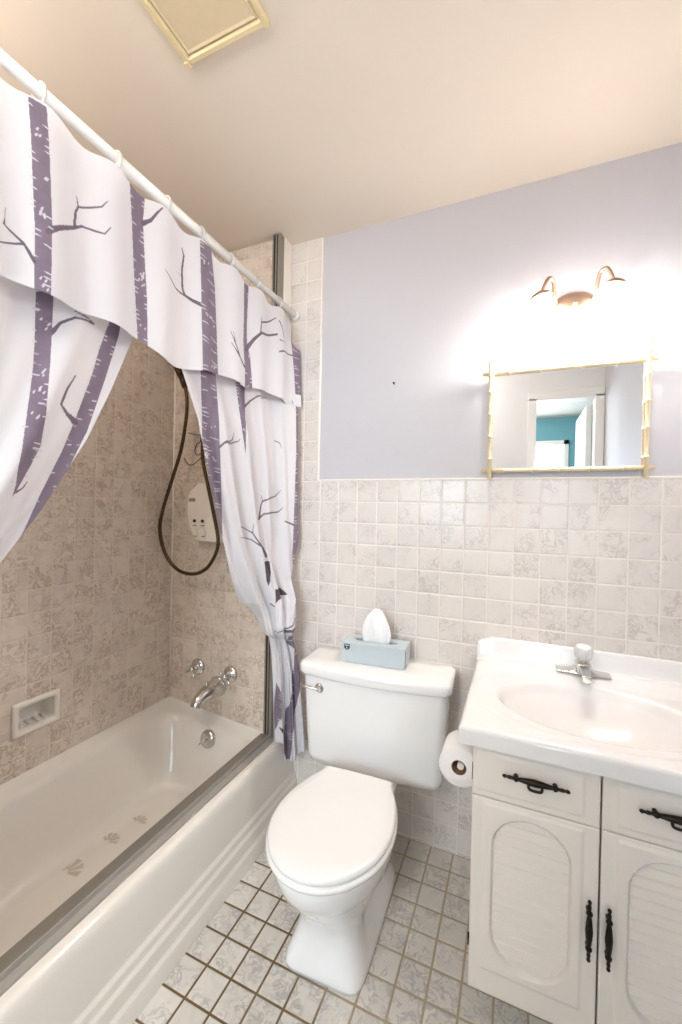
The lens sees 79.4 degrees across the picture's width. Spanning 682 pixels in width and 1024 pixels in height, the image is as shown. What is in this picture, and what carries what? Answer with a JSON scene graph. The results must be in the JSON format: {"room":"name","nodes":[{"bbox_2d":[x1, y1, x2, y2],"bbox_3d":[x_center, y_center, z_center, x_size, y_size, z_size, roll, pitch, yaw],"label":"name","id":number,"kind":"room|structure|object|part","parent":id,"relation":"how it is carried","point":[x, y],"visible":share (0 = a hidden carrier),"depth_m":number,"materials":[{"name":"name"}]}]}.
{"room":"bathroom","nodes":[
{"label":"bathroom","id":0,"kind":"room"},
{"bbox_2d":[0,337,174,784],"bbox_3d":[-1.182,0.058,1.363,0.100,2.545,1.850,1,0,23],"label":"wall","id":1,"kind":"structure","parent":0,"point":[85,589],"depth_m":1.69,"materials":[{"name":"tile"}]},
{"bbox_2d":[11,688,60,739],"bbox_3d":[-1.117,0.720,1.485,0.076,0.118,0.159,1,0,23],"label":"soap dish","id":2,"kind":"object","parent":1,"relation":"attached to","point":[28,716],"visible":0.98,"depth_m":1.50,"materials":[{"name":"beige ceramic"}]},
{"bbox_2d":[171,240,272,731],"bbox_3d":[-0.568,0.066,2.015,0.712,2.545,0.165,1,0,23],"label":"wall","id":3,"kind":"structure","parent":0,"point":[210,624],"depth_m":1.95,"materials":[{"name":"tile"}]},
{"bbox_2d":[0,233,283,996],"bbox_3d":[-0.592,-0.106,1.092,0.065,2.185,1.550,1,0,23],"label":"shower door frame","id":4,"kind":"object","parent":3,"relation":"attached to","point":[20,958],"visible":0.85,"depth_m":1.17,"materials":[{"name":"metal"}]},
{"bbox_2d":[169,372,175,696],"bbox_3d":[-0.830,-0.145,2.037,0.008,2.135,0.008,1,0,23],"label":"trim","id":5,"kind":"structure","parent":3,"relation":"attached to","point":[175,372],"depth_m":2.04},
{"bbox_2d":[158,366,219,575],"bbox_3d":[-0.689,-0.274,1.921,0.366,1.132,0.122,1,0,17],"label":"shower hose","id":6,"kind":"object","parent":3,"relation":"attached to","point":[178,371],"visible":0.62,"depth_m":1.89,"materials":[{"name":"black rubber"}]},
{"bbox_3d":[-0.798,-0.734,1.920,0.135,0.218,0.066,1,0,23],"label":"shower handle","id":7,"kind":"part","parent":6,"relation":"part of","materials":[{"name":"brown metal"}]},
{"bbox_2d":[184,433,200,464],"bbox_3d":[-0.692,-0.343,1.964,0.138,0.241,0.010,1,0,19],"label":"wire caddy","id":8,"kind":"object","parent":3,"relation":"hanging from","point":[188,433],"visible":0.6,"depth_m":1.96,"materials":[{"name":"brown metal"}]},
{"bbox_2d":[185,658,204,677],"bbox_3d":[-0.696,0.741,1.948,0.076,0.076,0.057,1,0,23],"label":"tap","id":9,"kind":"object","parent":3,"relation":"attached to","point":[198,667],"visible":1,"depth_m":1.95,"materials":[{"name":"silver metal"}]},
{"bbox_3d":[-0.702,0.741,1.935,0.074,0.074,0.027,1,0,23],"label":"cross handle","id":10,"kind":"part","parent":9,"relation":"part of","materials":[{"name":"silver metal"}]},
{"bbox_2d":[188,482,222,542],"bbox_3d":[-0.624,-0.001,1.913,0.199,0.283,0.066,1,0,23],"label":"soap dispenser","id":11,"kind":"object","parent":3,"relation":"attached to","point":[200,518],"visible":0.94,"depth_m":1.90,"materials":[{"name":"white plastic"}]},
{"bbox_2d":[190,676,225,708],"bbox_3d":[-0.608,0.820,1.859,0.094,0.101,0.156,1,0,23],"label":"tub spout","id":12,"kind":"object","parent":3,"relation":"attached to","point":[212,688],"visible":1,"depth_m":1.85,"materials":[{"name":"silver metal"}]},
{"bbox_2d":[218,666,237,684],"bbox_3d":[-0.519,0.748,1.873,0.076,0.076,0.057,1,0,23],"label":"tap","id":13,"kind":"object","parent":3,"relation":"attached to","point":[230,674],"visible":1,"depth_m":1.88,"materials":[{"name":"silver metal"}]},
{"bbox_3d":[-0.525,0.748,1.859,0.067,0.067,0.027,1,0,23],"label":"cross handle","id":14,"kind":"part","parent":13,"relation":"part of","materials":[{"name":"silver metal"}]},
{"bbox_2d":[283,237,291,322],"bbox_3d":[-0.258,-0.106,1.828,0.005,2.185,0.068,1,0,23],"label":"trim","id":15,"kind":"structure","parent":3,"relation":"attached to","point":[287,246],"depth_m":1.82,"materials":[{"name":"beige tile"}]},
{"bbox_2d":[0,0,681,255],"bbox_3d":[-0.634,-1.222,-0.249,4.525,0.060,4.420,1,0,23],"label":"ceiling","id":16,"kind":"structure","parent":0,"point":[333,117],"depth_m":1.18,"materials":[{"name":"beige paint"}]},
{"bbox_2d":[139,0,269,69],"bbox_3d":[-0.340,-1.186,0.930,0.258,0.017,0.257,1,0,23],"label":"ceiling vent","id":17,"kind":"object","parent":16,"relation":"in","point":[197,29],"visible":1,"depth_m":0.99,"materials":[{"name":"beige plastic"}]},
{"bbox_3d":[-0.341,-1.187,0.928,0.230,0.006,0.230,1,0,23],"label":"panel","id":18,"kind":"part","parent":17,"relation":"part of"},
{"bbox_2d":[133,835,551,1023],"bbox_3d":[-0.206,1.325,0.886,2.325,0.060,1.950,1,0,23],"label":"floor","id":19,"kind":"structure","parent":0,"point":[236,971],"depth_m":1.17,"materials":[{"name":"tile"}]},
{"bbox_2d":[0,696,296,1023],"bbox_3d":[-0.825,1.101,1.222,0.711,0.355,1.618,1,0,23],"label":"bathtub","id":20,"kind":"object","parent":19,"relation":"on","point":[64,819],"visible":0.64,"depth_m":1.39,"materials":[{"name":"beige ceramic"}]},
{"bbox_3d":[-0.600,1.022,1.848,0.078,0.076,0.029,1,0,23],"label":"overflow plate","id":21,"kind":"part","parent":20,"relation":"part of","materials":[{"name":"silver metal"}]},
{"bbox_2d":[265,647,455,996],"bbox_3d":[0.040,0.937,1.330,0.574,0.719,0.721,1,0,20],"label":"toilet","id":22,"kind":"object","parent":19,"relation":"on","point":[330,840],"visible":0.98,"depth_m":1.29,"materials":[{"name":"white ceramic"}]},
{"bbox_3d":[-0.108,0.663,1.548,0.085,0.037,0.028,1,0,20],"label":"flush lever","id":23,"kind":"part","parent":22,"relation":"part of","materials":[{"name":"silver metal"}]},
{"bbox_3d":[-0.024,0.921,1.204,0.360,0.018,0.440,1,0,20],"label":"seat","id":24,"kind":"part","parent":22,"relation":"part of","materials":[{"name":"white plastic"}]},
{"bbox_3d":[-0.023,0.901,1.204,0.352,0.022,0.431,1,0,20],"label":"lid","id":25,"kind":"part","parent":22,"relation":"part of","materials":[{"name":"white plastic"}]},
{"bbox_3d":[-0.001,1.113,1.273,0.336,0.366,0.558,1,0,20],"label":"bowl","id":26,"kind":"part","parent":22,"relation":"part of","materials":[{"name":"white ceramic"}]},
{"bbox_2d":[341,608,409,669],"bbox_3d":[0.138,0.475,1.591,0.246,0.201,0.112,1,0,19],"label":"tissue box","id":27,"kind":"object","parent":22,"relation":"on","point":[375,646],"visible":1,"depth_m":1.57,"materials":[{"name":"blue cardboard"}]},
{"bbox_3d":[0.132,0.601,1.558,0.574,0.047,0.231,1,0,20],"label":"tank lid","id":28,"kind":"part","parent":22,"relation":"part of","materials":[{"name":"white ceramic"}]},
{"bbox_3d":[0.130,0.794,1.564,0.548,0.355,0.201,1,0,20],"label":"tank","id":29,"kind":"part","parent":22,"relation":"part of","materials":[{"name":"white ceramic"}]},
{"bbox_2d":[467,746,681,1023],"bbox_3d":[0.717,0.952,1.145,0.642,0.719,0.536,1,0,23],"label":"vanity cabinet","id":30,"kind":"object","parent":19,"relation":"on","point":[575,907],"visible":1,"depth_m":0.95,"materials":[{"name":"white wood"}]},
{"bbox_2d":[457,761,463,769],"bbox_3d":[0.384,0.729,1.218,0.064,0.022,0.112,1,0,23],"label":"toilet paper holder","id":31,"kind":"object","parent":30,"relation":"attached to","point":[460,765],"visible":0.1,"depth_m":1.18,"materials":[{"name":"white plastic"}]},
{"bbox_2d":[439,730,472,787],"bbox_3d":[0.355,0.726,1.214,0.113,0.113,0.105,1,0,23],"label":"toilet paper roll","id":32,"kind":"object","parent":31,"relation":"hanging from","point":[453,751],"visible":0.79,"depth_m":1.17,"materials":[{"name":"paper"}]},
{"bbox_3d":[0.459,0.941,1.001,0.176,0.379,0.008,1,0,23],"label":"louvre panel","id":33,"kind":"part","parent":30,"relation":"part of","materials":[{"name":"white wood"}]},
{"bbox_3d":[0.459,0.967,0.999,0.279,0.492,0.020,1,0,23],"label":"door","id":34,"kind":"part","parent":30,"relation":"part of","materials":[{"name":"white wood"}]},
{"bbox_3d":[0.462,0.644,0.978,0.146,0.017,0.026,1,0,23],"label":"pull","id":35,"kind":"part","parent":30,"relation":"part of","materials":[{"name":"black metal"}]},
{"bbox_3d":[0.466,0.655,0.996,0.279,0.128,0.020,1,0,23],"label":"drawer","id":36,"kind":"part","parent":30,"relation":"part of","materials":[{"name":"white wood"}]},
{"bbox_2d":[458,637,681,794],"bbox_3d":[0.714,0.565,1.152,0.676,0.206,0.534,1,0,23],"label":"countertop","id":37,"kind":"structure","parent":30,"relation":"on","point":[626,727],"depth_m":1.22,"materials":[{"name":"white ceramic"}]},
{"bbox_2d":[555,643,611,684],"bbox_3d":[0.775,0.478,1.308,0.156,0.095,0.132,1,0,23],"label":"faucet","id":38,"kind":"object","parent":37,"relation":"on","point":[583,653],"visible":1,"depth_m":1.31,"materials":[{"name":"silver metal"}]},
{"bbox_3d":[0.789,0.511,1.343,0.156,0.028,0.056,1,0,23],"label":"plate","id":39,"kind":"part","parent":38,"relation":"part of","materials":[{"name":"silver metal"}]},
{"bbox_3d":[0.785,0.457,1.331,0.056,0.050,0.057,1,0,23],"label":"knob","id":40,"kind":"part","parent":38,"relation":"part of","materials":[{"name":"clear plastic"}]},
{"bbox_3d":[0.765,0.506,1.286,0.032,0.030,0.084,1,0,23],"label":"spout","id":41,"kind":"part","parent":38,"relation":"part of","materials":[{"name":"silver metal"}]},
{"bbox_3d":[0.564,0.950,0.936,0.016,0.141,0.026,1,0,23],"label":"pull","id":42,"kind":"part","parent":30,"relation":"part of","materials":[{"name":"black metal"}]},
{"bbox_3d":[0.600,0.955,0.920,0.016,0.141,0.026,1,0,23],"label":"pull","id":43,"kind":"part","parent":30,"relation":"part of","materials":[{"name":"black metal"}]},
{"bbox_3d":[0.718,0.973,0.887,0.277,0.492,0.020,1,0,23],"label":"door","id":44,"kind":"part","parent":30,"relation":"part of","materials":[{"name":"white wood"}]},
{"bbox_3d":[0.724,0.661,0.885,0.277,0.128,0.020,1,0,23],"label":"drawer","id":45,"kind":"part","parent":30,"relation":"part of","materials":[{"name":"white wood"}]},
{"bbox_3d":[0.720,0.947,0.888,0.176,0.379,0.008,1,0,23],"label":"louvre panel","id":46,"kind":"part","parent":30,"relation":"part of","materials":[{"name":"white wood"}]},
{"bbox_3d":[0.717,0.650,0.868,0.146,0.017,0.026,1,0,23],"label":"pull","id":47,"kind":"part","parent":30,"relation":"part of","materials":[{"name":"black metal"}]},
{"bbox_2d":[290,238,681,859],"bbox_3d":[0.512,0.092,1.585,1.613,2.545,0.100,1,0,23],"label":"tiled wall","id":48,"kind":"structure","parent":0,"point":[449,565],"depth_m":1.55,"materials":[{"name":"tile"}]},
{"bbox_2d":[317,237,323,479],"bbox_3d":[-0.088,-0.667,1.795,0.006,1.057,0.013,1,0,23],"label":"trim","id":49,"kind":"structure","parent":48,"relation":"attached to","point":[322,237],"depth_m":1.79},
{"bbox_2d":[318,476,681,480],"bbox_3d":[0.524,-0.124,1.530,1.357,0.006,0.013,1,0,23],"label":"trim","id":50,"kind":"structure","parent":48,"relation":"attached to","point":[625,476],"depth_m":1.48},
{"bbox_2d":[319,142,681,479],"bbox_3d":[0.601,-0.650,1.552,1.457,1.057,0.094,1,0,23],"label":"wall","id":51,"kind":"structure","parent":0,"point":[423,303],"depth_m":1.54,"materials":[{"name":"purple paint"}]},
{"bbox_2d":[481,336,658,478],"bbox_3d":[0.761,-0.338,1.407,0.528,0.448,0.043,1,0,23],"label":"mirror","id":52,"kind":"object","parent":51,"relation":"attached to","point":[582,416],"visible":1,"depth_m":1.40,"materials":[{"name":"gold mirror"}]},
{"bbox_3d":[0.540,-0.333,1.489,0.022,0.424,0.020,1,0,23],"label":"rail","id":53,"kind":"part","parent":52,"relation":"part of","materials":[{"name":"beige wood"}]},
{"bbox_3d":[0.763,-0.321,1.411,0.458,0.339,0.002,1,0,23],"label":"glass","id":54,"kind":"part","parent":52,"relation":"part of","materials":[{"name":"white mirror"}]},
{"bbox_3d":[0.756,-0.146,1.408,0.526,0.021,0.020,1,0,23],"label":"rail","id":55,"kind":"part","parent":52,"relation":"part of","materials":[{"name":"beige wood"}]},
{"bbox_3d":[0.764,-0.496,1.405,0.528,0.023,0.020,1,0,23],"label":"rail","id":56,"kind":"part","parent":52,"relation":"part of","materials":[{"name":"beige wood"}]},
{"bbox_3d":[0.974,-0.332,1.303,0.022,0.448,0.020,1,0,23],"label":"rail","id":57,"kind":"part","parent":52,"relation":"part of","materials":[{"name":"beige wood"}]},
{"bbox_2d":[529,266,627,327],"bbox_3d":[0.775,-0.709,1.356,0.279,0.160,0.128,1,0,23],"label":"wall lamp","id":58,"kind":"object","parent":51,"relation":"attached to","point":[574,308],"visible":1,"depth_m":1.36,"materials":[{"name":"white glass"}]},
{"bbox_3d":[0.686,-0.676,1.379,0.098,0.090,0.100,1,0,23],"label":"lamp shade","id":59,"kind":"part","parent":58,"relation":"part of","materials":[{"name":"white glass"}]},
{"bbox_3d":[0.711,-0.747,1.392,0.093,0.086,0.027,1,0,-32],"label":"arm","id":60,"kind":"part","parent":58,"relation":"part of","materials":[{"name":"gold metal"}]},
{"bbox_3d":[0.847,-0.744,1.333,0.027,0.086,0.093,1,0,-11],"label":"arm","id":61,"kind":"part","parent":58,"relation":"part of","materials":[{"name":"gold metal"}]},
{"bbox_3d":[0.851,-0.672,1.308,0.098,0.090,0.100,1,0,23],"label":"lamp shade","id":62,"kind":"part","parent":58,"relation":"part of","materials":[{"name":"white glass"}]},
{"bbox_3d":[-1.213,0.064,0.456,0.760,2.545,0.100,1,0,23],"label":"wall","id":63,"kind":"structure","parent":0,"visible":0},
{"bbox_2d":[0,48,299,320],"bbox_3d":[-0.520,-0.872,1.095,0.038,0.043,1.619,1,0,23],"label":"curtain rod","id":64,"kind":"object","parent":63,"relation":"attached to","point":[7,63],"visible":0.94,"depth_m":1.03,"materials":[{"name":"white metal"}]},
{"bbox_2d":[31,80,46,102],"bbox_3d":[-0.626,-0.860,0.851,0.048,0.062,0.012,1,0,23],"label":"curtain ring","id":65,"kind":"object","parent":64,"relation":"hanging from","point":[40,81],"visible":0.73,"depth_m":0.84,"materials":[{"name":"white plastic"}]},
{"bbox_2d":[0,275,132,562],"bbox_3d":[-0.691,0.056,0.780,0.070,1.778,0.870,1,0,23],"label":"shower curtain","id":66,"kind":"object","parent":64,"relation":"hanging from","point":[60,364],"visible":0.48,"depth_m":0.89,"materials":[{"name":"white fabric"}]},
{"bbox_2d":[115,150,122,167],"bbox_3d":[-0.556,-0.860,1.013,0.048,0.062,0.012,1,0,23],"label":"curtain ring","id":67,"kind":"object","parent":64,"relation":"hanging from","point":[118,151],"visible":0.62,"depth_m":1.00,"materials":[{"name":"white plastic"}]},
{"bbox_2d":[166,195,171,211],"bbox_3d":[-0.494,-0.860,1.156,0.048,0.062,0.012,1,0,23],"label":"curtain ring","id":68,"kind":"object","parent":64,"relation":"hanging from","point":[168,196],"visible":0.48,"depth_m":1.15,"materials":[{"name":"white plastic"}]},
{"bbox_2d":[193,226,205,239],"bbox_3d":[-0.441,-0.860,1.280,0.048,0.062,0.012,1,0,23],"label":"curtain ring","id":69,"kind":"object","parent":64,"relation":"hanging from","point":[202,227],"visible":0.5,"depth_m":1.27,"materials":[{"name":"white plastic"}]},
{"bbox_2d":[182,319,304,760],"bbox_3d":[-0.346,0.108,1.493,0.191,1.878,0.690,1,0,23],"label":"shower curtain","id":70,"kind":"object","parent":64,"relation":"hanging from","point":[249,436],"visible":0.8,"depth_m":1.63,"materials":[{"name":"white fabric"}]},
{"bbox_2d":[249,275,259,287],"bbox_3d":[-0.326,-0.859,1.547,0.048,0.062,0.012,1,0,23],"label":"curtain ring","id":71,"kind":"object","parent":64,"relation":"hanging from","point":[255,275],"visible":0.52,"depth_m":1.54,"materials":[{"name":"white plastic"}]},
{"bbox_3d":[-0.262,-0.859,1.696,0.048,0.062,0.012,1,0,23],"label":"curtain ring","id":72,"kind":"object","parent":64,"relation":"hanging from","visible":0},
{"bbox_2d":[0,77,300,406],"bbox_3d":[-0.500,-0.627,1.085,0.040,0.421,1.578,1,0,23],"label":"curtain valance","id":73,"kind":"object","parent":72,"relation":"hanging from","point":[74,229],"visible":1,"depth_m":1.00,"materials":[{"name":"white fabric"}]}
]}

